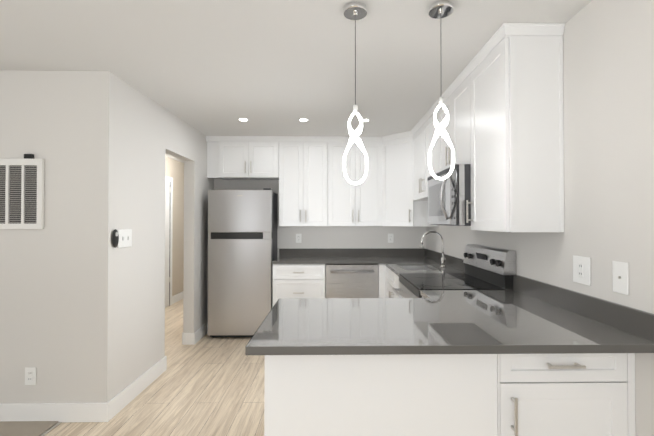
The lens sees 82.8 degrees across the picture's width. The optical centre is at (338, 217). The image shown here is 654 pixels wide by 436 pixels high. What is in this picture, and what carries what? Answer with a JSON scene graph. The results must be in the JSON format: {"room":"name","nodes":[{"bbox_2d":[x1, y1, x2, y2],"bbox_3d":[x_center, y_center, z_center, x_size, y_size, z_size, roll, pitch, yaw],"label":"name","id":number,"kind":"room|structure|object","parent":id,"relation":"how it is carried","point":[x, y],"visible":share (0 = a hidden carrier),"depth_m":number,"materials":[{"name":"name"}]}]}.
{"room":"kitchen","nodes":[
{"label":"kitchen","id":0,"kind":"room"},
{"bbox_2d":[0,70,91,402],"bbox_3d":[-3.158,0.193,2.619,2.863,2.440,0.120,0,-1,-1],"label":"wall","id":1,"kind":"structure","parent":0,"point":[45,272],"depth_m":2.58,"materials":[{"name":"white paint"}]},
{"bbox_2d":[0,154,43,228],"bbox_3d":[-2.259,-0.181,2.562,0.424,0.519,0.024,0,-1,-1],"label":"air vent","id":2,"kind":"object","parent":1,"relation":"in","point":[21,193],"visible":1,"depth_m":2.56,"materials":[{"name":"white metal"}]},
{"bbox_2d":[25,367,35,384],"bbox_3d":[-2.129,1.095,2.559,0.075,0.120,0.008,0,-1,-1],"label":"electrical outlet","id":3,"kind":"object","parent":1,"relation":"attached to","point":[30,375],"visible":1,"depth_m":2.56,"materials":[{"name":"white plastic"}]},
{"bbox_2d":[0,400,111,422],"bbox_3d":[-3.090,1.347,2.543,2.997,0.130,0.017,0,-1,-1],"label":"baseboard","id":4,"kind":"structure","parent":1,"relation":"attached to","point":[91,412],"depth_m":2.55,"materials":[{"name":"white paint"}]},
{"bbox_2d":[90,71,213,402],"bbox_3d":[-1.684,0.204,3.727,0.120,2.440,2.290,0,-1,-1],"label":"wall","id":5,"kind":"structure","parent":0,"point":[137,136],"depth_m":2.94,"materials":[{"name":"white paint"}]},
{"bbox_2d":[112,229,131,247],"bbox_3d":[-1.595,0.152,2.717,0.022,0.134,0.246,0,-1,-1],"label":"switch plate","id":6,"kind":"object","parent":5,"relation":"attached to","point":[121,238],"visible":1,"depth_m":2.72,"materials":[{"name":"white plastic"}]},
{"bbox_2d":[111,356,166,417],"bbox_3d":[-1.607,1.352,3.028,0.014,0.130,0.874,0,-1,-1],"label":"baseboard","id":7,"kind":"structure","parent":5,"relation":"attached to","point":[122,399],"depth_m":2.94,"materials":[{"name":"white paint"}]},
{"bbox_2d":[182,333,191,344],"bbox_3d":[-1.786,1.383,6.011,0.017,0.130,3.694,0,-1,-1],"label":"baseboard","id":8,"kind":"structure","parent":5,"relation":"attached to","point":[186,337],"depth_m":4.17,"materials":[{"name":"white paint"}]},
{"bbox_2d":[192,322,207,344],"bbox_3d":[-1.628,1.368,4.514,0.017,0.130,0.694,0,-1,-1],"label":"baseboard","id":9,"kind":"structure","parent":5,"relation":"attached to","point":[201,332],"depth_m":4.32,"materials":[{"name":"white paint"}]},
{"bbox_2d":[45,299,264,435],"bbox_3d":[-1.688,1.437,2.059,5.985,0.060,11.800,0,-1,-1],"label":"floor","id":10,"kind":"structure","parent":0,"point":[206,385],"depth_m":2.93,"materials":[{"name":"brown wood"}]},
{"bbox_2d":[0,421,57,435],"bbox_3d":[-3.209,1.373,-0.610,2.660,0.012,6.310,0,-1,-1],"label":"floor carpet","id":11,"kind":"object","parent":10,"relation":"on","point":[23,428],"visible":1,"depth_m":2.47,"materials":[{"name":"beige carpet"}]},
{"bbox_2d":[40,422,61,435],"bbox_3d":[-1.867,1.377,-0.589,0.025,0.006,6.310,0,-1,-1],"label":"trim","id":12,"kind":"structure","parent":10,"relation":"on","point":[51,429],"depth_m":2.46,"materials":[{"name":"beige wood"}]},
{"bbox_2d":[207,188,276,336],"bbox_3d":[-1.167,0.545,4.599,0.748,1.778,0.495,0,-1,-1],"label":"fridge","id":13,"kind":"object","parent":10,"relation":"on","point":[242,240],"visible":0.94,"depth_m":4.35,"materials":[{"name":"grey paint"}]},
{"bbox_2d":[273,264,325,305],"bbox_3d":[-0.466,0.986,4.593,0.612,0.896,0.576,0,-1,-1],"label":"base cabinet","id":14,"kind":"object","parent":10,"relation":"on","point":[289,280],"depth_m":4.31,"materials":[{"name":"white paint"}]},
{"bbox_2d":[272,248,436,263],"bbox_3d":[0.195,0.470,4.585,1.936,0.133,0.624,0,-1,-1],"label":"countertop","id":15,"kind":"structure","parent":14,"relation":"on","point":[306,255],"depth_m":4.86,"materials":[{"name":"stone"}]},
{"bbox_2d":[326,264,378,297],"bbox_3d":[0.156,0.992,4.563,0.618,0.882,0.606,0,-1,-1],"label":"dishwasher","id":16,"kind":"object","parent":10,"relation":"on","point":[352,280],"visible":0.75,"depth_m":4.32,"materials":[{"name":"grey paint"}]},
{"bbox_2d":[264,354,479,435],"bbox_3d":[0.169,0.957,1.842,0.946,0.896,0.681,0,-1,-1],"label":"panel","id":17,"kind":"object","parent":10,"relation":"on","point":[392,394],"depth_m":1.50,"materials":[{"name":"white paint"}]},
{"bbox_2d":[245,276,653,354],"bbox_3d":[0.430,0.441,1.801,1.554,0.133,0.870,0,-1,-1],"label":"countertop","id":18,"kind":"structure","parent":17,"relation":"on","point":[525,315],"depth_m":1.60,"materials":[{"name":"stone"}]},
{"bbox_2d":[413,272,519,275],"bbox_3d":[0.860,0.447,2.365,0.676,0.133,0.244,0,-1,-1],"label":"countertop","id":19,"kind":"structure","parent":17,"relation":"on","point":[413,272],"depth_m":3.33,"materials":[{"name":"stone"}]},
{"bbox_2d":[384,284,398,297],"bbox_3d":[0.866,1.095,3.748,0.620,0.660,0.995,0,-1,-1],"label":"base cabinet","id":20,"kind":"object","parent":10,"relation":"on","point":[388,292],"depth_m":3.91,"materials":[{"name":"white paint"}]},
{"bbox_2d":[378,264,414,297],"bbox_3d":[0.816,0.986,4.614,0.693,0.896,0.576,0,-1,-1],"label":"base cabinet","id":21,"kind":"object","parent":10,"relation":"on","point":[386,276],"depth_m":4.32,"materials":[{"name":"white paint"}]},
{"bbox_2d":[381,252,464,275],"bbox_3d":[0.838,0.461,3.769,0.676,0.133,1.027,0,-1,-1],"label":"countertop","id":22,"kind":"structure","parent":21,"relation":"on","point":[392,260],"depth_m":4.12,"materials":[{"name":"stone"}]},
{"bbox_2d":[400,265,431,269],"bbox_3d":[0.787,0.631,3.796,0.346,0.204,0.656,0,-1,-1],"label":"sink","id":23,"kind":"object","parent":22,"relation":"in","point":[419,267],"visible":0.04,"depth_m":4.12,"materials":[{"name":"silver metal"}]},
{"bbox_2d":[420,230,445,266],"bbox_3d":[0.958,0.311,3.725,0.261,0.370,0.095,0,-1,-1],"label":"faucet","id":24,"kind":"object","parent":22,"relation":"on","point":[443,260],"visible":1,"depth_m":3.73,"materials":[{"name":"silver metal"}]},
{"bbox_2d":[392,244,515,297],"bbox_3d":[0.829,0.822,2.867,0.722,1.188,0.765,0,-1,-1],"label":"range","id":25,"kind":"object","parent":10,"relation":"on","point":[489,268],"visible":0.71,"depth_m":2.76,"materials":[{"name":"silver metal"}]},
{"bbox_2d":[166,157,183,295],"bbox_3d":[-2.832,0.221,5.269,0.100,2.440,5.170,0,-1,-1],"label":"wall","id":26,"kind":"structure","parent":0,"point":[175,170],"depth_m":6.44,"materials":[{"name":"beige paint"}]},
{"bbox_2d":[165,176,172,306],"bbox_3d":[-2.733,0.385,5.719,0.107,2.120,0.960,0,-1,-1],"label":"hall door","id":27,"kind":"structure","parent":26,"relation":"in","point":[168,233],"depth_m":6.06,"materials":[{"name":"white paint"}]},
{"bbox_2d":[172,291,182,303],"bbox_3d":[-2.802,1.394,7.017,0.014,0.130,1.650,0,-1,-1],"label":"baseboard","id":28,"kind":"structure","parent":26,"relation":"attached to","point":[179,296],"depth_m":6.41,"materials":[{"name":"white paint"}]},
{"bbox_2d":[0,0,591,162],"bbox_3d":[-1.688,-1.063,2.085,5.985,0.060,11.800,0,-1,-1],"label":"ceiling","id":29,"kind":"structure","parent":0,"point":[264,67],"depth_m":2.30,"materials":[{"name":"white paint"}]},
{"bbox_2d":[298,118,308,120],"bbox_3d":[-0.359,-1.011,3.825,0.110,0.008,0.110,0,-1,-1],"label":"recessed light","id":30,"kind":"object","parent":29,"relation":"in","point":[303,119],"visible":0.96,"depth_m":3.80,"materials":[{"name":"white paint"}]},
{"bbox_2d":[343,2,367,184],"bbox_3d":[0.083,-0.598,1.828,0.122,0.873,0.116,0,-1,-1],"label":"pendant light","id":31,"kind":"object","parent":29,"relation":"hanging from","point":[355,11],"visible":1,"depth_m":1.81,"materials":[{"name":"silver metal"}]},
{"bbox_2d":[428,0,454,179],"bbox_3d":[0.502,-0.609,1.814,0.116,0.851,0.116,0,-1,-1],"label":"pendant light","id":32,"kind":"object","parent":29,"relation":"hanging from","point":[439,9],"visible":1,"depth_m":1.80,"materials":[{"name":"silver metal"}]},
{"bbox_2d":[214,178,425,257],"bbox_3d":[-0.302,0.217,4.944,2.922,2.440,0.100,0,-1,-1],"label":"wall","id":33,"kind":"structure","parent":0,"point":[351,236],"depth_m":4.90,"materials":[{"name":"white paint"}]},
{"bbox_2d":[218,136,277,179],"bbox_3d":[-1.114,-0.749,4.736,0.741,0.509,0.306,0,-1,-1],"label":"upper cabinet","id":34,"kind":"object","parent":33,"relation":"attached to","point":[239,157],"depth_m":4.59,"materials":[{"name":"white paint"}]},
{"bbox_2d":[296,234,301,242],"bbox_3d":[-0.525,0.271,4.883,0.075,0.120,0.008,0,-1,-1],"label":"electrical outlet","id":35,"kind":"object","parent":33,"relation":"attached to","point":[298,238],"visible":1,"depth_m":4.88,"materials":[{"name":"white plastic"}]},
{"bbox_2d":[278,136,329,225],"bbox_3d":[-0.438,-0.448,4.743,0.606,1.111,0.306,0,-1,-1],"label":"upper cabinet","id":36,"kind":"object","parent":33,"relation":"attached to","point":[303,161],"depth_m":4.59,"materials":[{"name":"white paint"}]},
{"bbox_2d":[330,136,381,225],"bbox_3d":[0.207,-0.448,4.754,0.684,1.111,0.306,0,-1,-1],"label":"upper cabinet","id":37,"kind":"object","parent":33,"relation":"attached to","point":[360,204],"depth_m":4.60,"materials":[{"name":"white paint"}]},
{"bbox_2d":[388,234,393,242],"bbox_3d":[0.691,0.271,4.902,0.075,0.120,0.008,0,-1,-1],"label":"electrical outlet","id":38,"kind":"object","parent":33,"relation":"attached to","point":[390,238],"visible":1,"depth_m":4.90,"materials":[{"name":"white plastic"}]},
{"bbox_2d":[426,0,653,435],"bbox_3d":[1.277,0.172,0.618,0.100,2.440,8.800,0,-1,-1],"label":"wall","id":39,"kind":"structure","parent":0,"point":[608,77],"depth_m":1.68,"materials":[{"name":"white paint"}]},
{"bbox_2d":[382,131,417,226],"bbox_3d":[0.709,-0.452,4.458,0.337,1.109,0.336,0,-1,-1],"label":"upper cabinet","id":40,"kind":"object","parent":39,"relation":"attached to","point":[397,209],"depth_m":4.46,"materials":[{"name":"white paint"}]},
{"bbox_2d":[410,100,437,202],"bbox_3d":[1.022,-0.607,3.790,0.306,0.812,1.042,0,-1,-1],"label":"upper cabinet","id":41,"kind":"object","parent":39,"relation":"attached to","point":[422,135],"depth_m":3.83,"materials":[{"name":"white paint"}]},
{"bbox_2d":[418,203,438,226],"bbox_3d":[0.857,-0.449,4.612,0.610,1.111,0.610,0,-1,-1],"label":"upper cabinet","id":42,"kind":"object","parent":39,"relation":"attached to","point":[422,207],"depth_m":4.30,"materials":[{"name":"white paint"}]},
{"bbox_2d":[438,63,469,172],"bbox_3d":[1.037,-0.691,2.887,0.306,0.664,0.762,0,-1,-1],"label":"upper cabinet","id":43,"kind":"object","parent":39,"relation":"attached to","point":[456,98],"depth_m":2.78,"materials":[{"name":"white paint"}]},
{"bbox_2d":[427,164,470,225],"bbox_3d":[0.957,-0.149,2.879,0.466,0.417,0.761,0,-1,-1],"label":"microwave","id":44,"kind":"object","parent":43,"relation":"attached to","point":[449,196],"visible":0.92,"depth_m":2.62,"materials":[{"name":"grey paint"}]},
{"bbox_2d":[466,23,564,231],"bbox_3d":[1.047,-0.474,2.240,0.306,1.111,0.522,0,-1,-1],"label":"upper cabinet","id":45,"kind":"object","parent":39,"relation":"attached to","point":[502,95],"depth_m":1.98,"materials":[{"name":"white paint"}]},
{"bbox_2d":[573,255,590,285],"bbox_3d":[1.202,0.259,1.833,0.008,0.135,0.125,0,-1,-1],"label":"electrical outlet","id":46,"kind":"object","parent":39,"relation":"attached to","point":[581,269],"visible":1,"depth_m":1.82,"materials":[{"name":"white plastic"}]},
{"bbox_2d":[612,261,628,294],"bbox_3d":[1.205,0.256,1.586,0.010,0.135,0.085,0,-1,-1],"label":"electrical outlet","id":47,"kind":"object","parent":39,"relation":"attached to","point":[620,272],"visible":1,"depth_m":1.58,"materials":[{"name":"white plastic"}]}
]}

